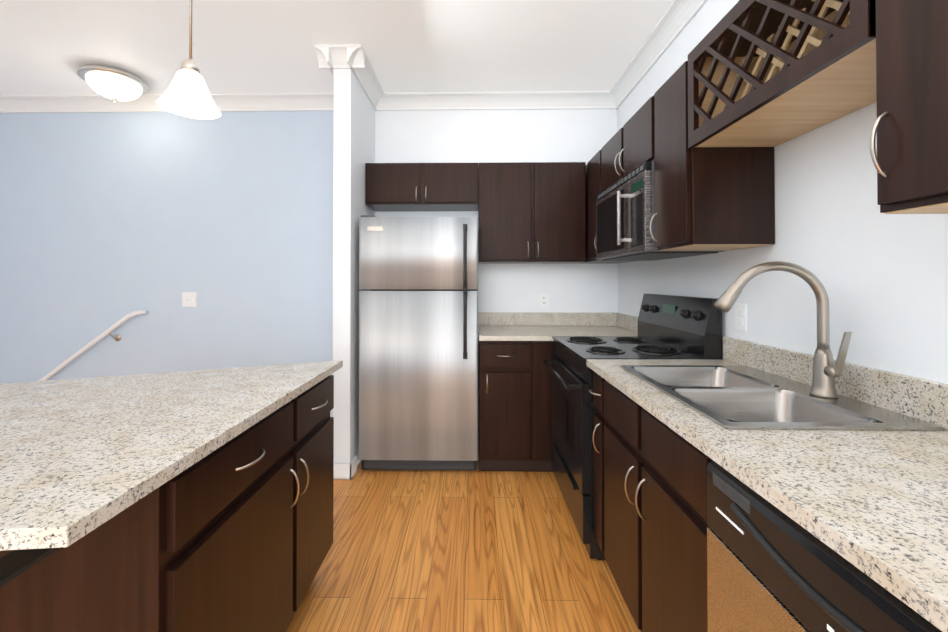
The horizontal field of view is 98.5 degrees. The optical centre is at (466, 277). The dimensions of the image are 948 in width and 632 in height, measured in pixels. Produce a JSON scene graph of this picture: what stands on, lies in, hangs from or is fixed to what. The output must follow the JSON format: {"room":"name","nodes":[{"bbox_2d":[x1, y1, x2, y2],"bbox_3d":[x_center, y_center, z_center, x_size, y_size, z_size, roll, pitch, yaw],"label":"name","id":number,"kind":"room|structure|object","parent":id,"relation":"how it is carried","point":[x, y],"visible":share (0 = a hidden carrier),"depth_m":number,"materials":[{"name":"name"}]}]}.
{"room":"kitchen","nodes":[
{"label":"kitchen","id":0,"kind":"room"},
{"bbox_2d":[0,109,617,416],"bbox_3d":[-1.389,-0.074,3.345,5.185,2.750,0.100,0,-1,1],"label":"wall","id":1,"kind":"structure","parent":0,"point":[108,220],"depth_m":3.31,"materials":[{"name":"blue paint"}]},
{"bbox_2d":[38,310,148,380],"bbox_3d":[-3.249,0.748,3.272,1.347,0.970,0.093,0,-1,1],"label":"stair handrail","id":2,"kind":"object","parent":1,"relation":"attached to","point":[117,337],"visible":0.62,"depth_m":3.23,"materials":[{"name":"paint"}]},
{"bbox_2d":[0,93,333,112],"bbox_3d":[-2.359,-1.398,3.277,3.010,0.104,0.092,0,-1,1],"label":"crown molding","id":3,"kind":"structure","parent":1,"relation":"attached to","point":[243,102],"depth_m":3.29,"materials":[{"name":"paint"}]},
{"bbox_2d":[182,292,196,306],"bbox_3d":[-2.243,0.180,3.298,0.116,0.116,0.016,0,-1,1],"label":"switch plate","id":4,"kind":"object","parent":1,"relation":"attached to","point":[189,299],"visible":1,"depth_m":3.30,"materials":[{"name":"white plastic"}]},
{"bbox_2d":[365,163,478,210],"bbox_3d":[-0.325,-0.683,3.106,0.828,0.304,0.349,0,-1,1],"label":"upper cabinet","id":5,"kind":"object","parent":1,"relation":"attached to","point":[421,186],"visible":1,"depth_m":2.96,"materials":[{"name":"brown wood"}]},
{"bbox_2d":[374,91,607,110],"bbox_3d":[0.173,-1.398,3.236,1.827,0.104,0.092,0,-1,1],"label":"crown molding","id":6,"kind":"structure","parent":1,"relation":"attached to","point":[511,100],"depth_m":3.24,"materials":[{"name":"paint"}]},
{"bbox_2d":[478,162,585,263],"bbox_3d":[0.478,-0.474,3.091,0.776,0.724,0.349,0,-1,1],"label":"upper cabinet","id":7,"kind":"object","parent":1,"relation":"attached to","point":[531,212],"visible":0.98,"depth_m":2.95,"materials":[{"name":"brown wood"}]},
{"bbox_2d":[540,293,548,307],"bbox_3d":[0.617,0.185,3.255,0.070,0.116,0.008,0,-1,1],"label":"outlet","id":8,"kind":"object","parent":1,"relation":"attached to","point":[544,300],"visible":1,"depth_m":3.25,"materials":[{"name":"white plastic"}]},
{"bbox_2d":[478,312,613,325],"bbox_3d":[0.645,0.332,3.245,1.111,0.104,0.023,0,-1,1],"label":"backsplash","id":9,"kind":"structure","parent":1,"relation":"attached to","point":[484,318],"depth_m":3.24,"materials":[{"name":"beige stone"}]},
{"bbox_2d":[0,0,673,94],"bbox_3d":[-1.442,-1.510,0.058,5.385,0.060,6.700,0,-1,1],"label":"ceiling","id":10,"kind":"structure","parent":0,"point":[49,47],"depth_m":2.52,"materials":[{"name":"paint"}]},
{"bbox_2d":[76,64,149,101],"bbox_3d":[-2.538,-1.358,2.945,0.398,0.190,0.398,0,-1,1],"label":"lamp","id":11,"kind":"object","parent":10,"relation":"attached to","point":[115,84],"visible":0.98,"depth_m":2.85,"materials":[{"name":"white glass"}]},
{"bbox_2d":[157,0,220,118],"bbox_3d":[-0.894,-1.007,1.325,0.172,0.923,0.172,0,-1,1],"label":"pendant light","id":12,"kind":"object","parent":10,"relation":"hanging from","point":[186,94],"visible":1,"depth_m":1.31,"materials":[{"name":"white glass"}]},
{"bbox_2d":[333,69,374,466],"bbox_3d":[-0.801,-0.078,2.960,0.113,2.750,0.650,0,-1,1],"label":"wall","id":13,"kind":"structure","parent":0,"point":[353,132],"depth_m":2.64,"materials":[{"name":"white paint"}]},
{"bbox_2d":[314,45,347,95],"bbox_3d":[-0.896,-1.402,2.873,0.112,0.104,0.632,0,-1,1],"label":"crown molding","id":14,"kind":"structure","parent":13,"relation":"attached to","point":[328,56],"depth_m":2.61,"materials":[{"name":"paint"}]},
{"bbox_2d":[333,463,348,479],"bbox_3d":[-0.857,1.247,2.932,0.037,0.100,0.644,0,-1,1],"label":"baseboard","id":15,"kind":"structure","parent":13,"relation":"attached to","point":[339,468],"depth_m":2.61,"materials":[{"name":"paint"}]},
{"bbox_2d":[340,44,383,107],"bbox_3d":[-0.702,-1.402,2.870,0.095,0.104,0.632,0,-1,1],"label":"crown molding","id":16,"kind":"structure","parent":13,"relation":"attached to","point":[353,57],"depth_m":2.77,"materials":[{"name":"paint"}]},
{"bbox_2d":[286,443,640,631],"bbox_3d":[-1.442,1.300,0.032,5.385,0.060,6.700,0,-1,1],"label":"floor","id":17,"kind":"structure","parent":0,"point":[477,550],"depth_m":1.84,"materials":[{"name":"brown wood"}]},
{"bbox_2d":[0,395,299,631],"bbox_3d":[-0.906,0.838,1.081,0.625,0.884,0.644,0,-1,1],"label":"base cabinet","id":18,"kind":"object","parent":17,"relation":"on","point":[235,534],"depth_m":0.89,"materials":[{"name":"black wood"}]},
{"bbox_2d":[300,375,333,603],"bbox_3d":[-0.897,0.842,1.601,0.625,0.884,0.397,0,-1,1],"label":"base cabinet","id":19,"kind":"object","parent":17,"relation":"on","point":[316,403],"depth_m":1.58,"materials":[{"name":"black wood"}]},
{"bbox_2d":[0,360,342,550],"bbox_3d":[-1.182,0.380,1.160,1.230,0.030,1.368,0,-1,1],"label":"countertop","id":20,"kind":"structure","parent":19,"relation":"on","point":[80,458],"depth_m":0.96,"materials":[{"name":"stone"}]},
{"bbox_2d":[359,215,477,469],"bbox_3d":[-0.314,0.437,2.935,0.788,1.690,0.651,0,-1,1],"label":"refrigerator","id":21,"kind":"object","parent":17,"relation":"on","point":[418,345],"visible":1,"depth_m":2.67,"materials":[{"name":"grey metal"}]},
{"bbox_2d":[478,335,554,471],"bbox_3d":[0.641,0.855,2.930,1.106,0.884,0.639,0,-1,1],"label":"base cabinet","id":22,"kind":"object","parent":17,"relation":"on","point":[514,405],"visible":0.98,"depth_m":2.65,"materials":[{"name":"black wood"}]},
{"bbox_2d":[478,326,637,340],"bbox_3d":[0.640,0.397,2.939,1.111,0.030,0.633,0,-1,1],"label":"countertop","id":23,"kind":"structure","parent":22,"relation":"on","point":[516,333],"depth_m":2.82,"materials":[{"name":"stone"}]},
{"bbox_2d":[543,294,722,559],"bbox_3d":[0.820,0.695,2.232,0.691,1.190,0.762,0,-1,1],"label":"range","id":24,"kind":"object","parent":17,"relation":"on","point":[678,327],"visible":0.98,"depth_m":2.04,"materials":[{"name":"black metal"}]},
{"bbox_2d":[589,373,712,631],"bbox_3d":[0.839,0.835,0.748,0.639,0.884,2.196,0,-1,1],"label":"base cabinet","id":25,"kind":"object","parent":17,"relation":"on","point":[650,499],"visible":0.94,"depth_m":1.25,"materials":[{"name":"black wood"}]},
{"bbox_2d":[586,359,947,631],"bbox_3d":[0.843,0.377,0.753,0.633,0.030,2.198,0,-1,1],"label":"countertop","id":26,"kind":"structure","parent":25,"relation":"on","point":[872,504],"depth_m":0.73,"materials":[{"name":"stone"}]},
{"bbox_2d":[620,365,944,429],"bbox_3d":[0.881,0.461,1.323,0.514,0.206,0.704,0,-1,1],"label":"sink basin","id":27,"kind":"object","parent":26,"relation":"in","point":[736,397],"visible":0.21,"depth_m":1.30,"materials":[{"name":"metal"}]},
{"bbox_2d":[714,261,851,397],"bbox_3d":[0.954,0.153,1.247,0.318,0.406,0.161,0,-1,1],"label":"tap","id":28,"kind":"object","parent":26,"relation":"on","point":[826,372],"visible":1,"depth_m":1.23,"materials":[{"name":"silver metal"}]},
{"bbox_2d":[707,461,941,631],"bbox_3d":[0.842,0.833,0.620,0.629,0.884,0.596,0,-1,1],"label":"dishwasher","id":29,"kind":"object","parent":17,"relation":"on","point":[771,567],"visible":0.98,"depth_m":0.71,"materials":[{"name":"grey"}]},
{"bbox_2d":[617,0,947,383],"bbox_3d":[1.200,-0.105,0.003,0.100,2.750,6.700,0,-1,1],"label":"wall","id":30,"kind":"structure","parent":0,"point":[882,278],"depth_m":1.31,"materials":[{"name":"white paint"}]},
{"bbox_2d":[579,150,633,263],"bbox_3d":[1.014,-0.475,2.940,0.359,0.724,0.633,0,-1,1],"label":"upper cabinet","id":31,"kind":"object","parent":30,"relation":"attached to","point":[593,177],"visible":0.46,"depth_m":2.83,"materials":[{"name":"brown wood"}]},
{"bbox_2d":[614,313,637,332],"bbox_3d":[1.184,0.329,2.916,0.020,0.104,0.605,0,-1,1],"label":"backsplash","id":32,"kind":"structure","parent":30,"relation":"attached to","point":[629,322],"depth_m":3.01,"materials":[{"name":"beige stone"}]},
{"bbox_2d":[601,96,654,190],"bbox_3d":[1.003,-0.689,2.243,0.359,0.309,0.762,0,-1,1],"label":"upper cabinet","id":33,"kind":"object","parent":30,"relation":"attached to","point":[628,147],"visible":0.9,"depth_m":2.13,"materials":[{"name":"brown wood"}]},
{"bbox_2d":[596,160,723,260],"bbox_3d":[0.977,-0.320,2.240,0.406,0.423,0.754,0,-1,1],"label":"microwave","id":34,"kind":"object","parent":33,"relation":"attached to","point":[625,208],"visible":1,"depth_m":2.07,"materials":[{"name":"grey metal"}]},
{"bbox_2d":[604,0,707,108],"bbox_3d":[1.103,-1.428,0.017,0.092,0.104,6.500,0,-1,1],"label":"crown molding","id":35,"kind":"structure","parent":30,"relation":"attached to","point":[674,21],"depth_m":2.49,"materials":[{"name":"paint"}]},
{"bbox_2d":[650,61,774,250],"bbox_3d":[0.995,-0.485,1.708,0.359,0.727,0.300,0,-1,1],"label":"upper cabinet","id":36,"kind":"object","parent":30,"relation":"attached to","point":[714,198],"visible":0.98,"depth_m":1.56,"materials":[{"name":"brown wood"}]},
{"bbox_2d":[735,303,746,331],"bbox_3d":[1.174,0.171,1.751,0.008,0.116,0.070,0,-1,1],"label":"outlet","id":37,"kind":"object","parent":30,"relation":"attached to","point":[740,317],"visible":1,"depth_m":1.74,"materials":[{"name":"white plastic"}]},
{"bbox_2d":[688,0,876,147],"bbox_3d":[1.002,-0.674,1.202,0.327,0.358,0.710,0,-1,1],"label":"wine rack","id":38,"kind":"object","parent":30,"relation":"attached to","point":[768,73],"visible":0.9,"depth_m":1.23,"materials":[{"name":"brown wood"}]},
{"bbox_2d":[723,336,947,429],"bbox_3d":[1.149,0.308,0.749,0.020,0.104,2.198,0,-1,1],"label":"backsplash","id":39,"kind":"structure","parent":30,"relation":"attached to","point":[921,399],"depth_m":1.18,"materials":[{"name":"beige stone"}]},
{"bbox_2d":[870,0,947,213],"bbox_3d":[0.974,-0.497,0.427,0.359,0.727,0.834,0,-1,1],"label":"upper cabinet","id":40,"kind":"object","parent":30,"relation":"attached to","point":[910,159],"visible":1,"depth_m":0.77,"materials":[{"name":"brown wood"}]}
]}

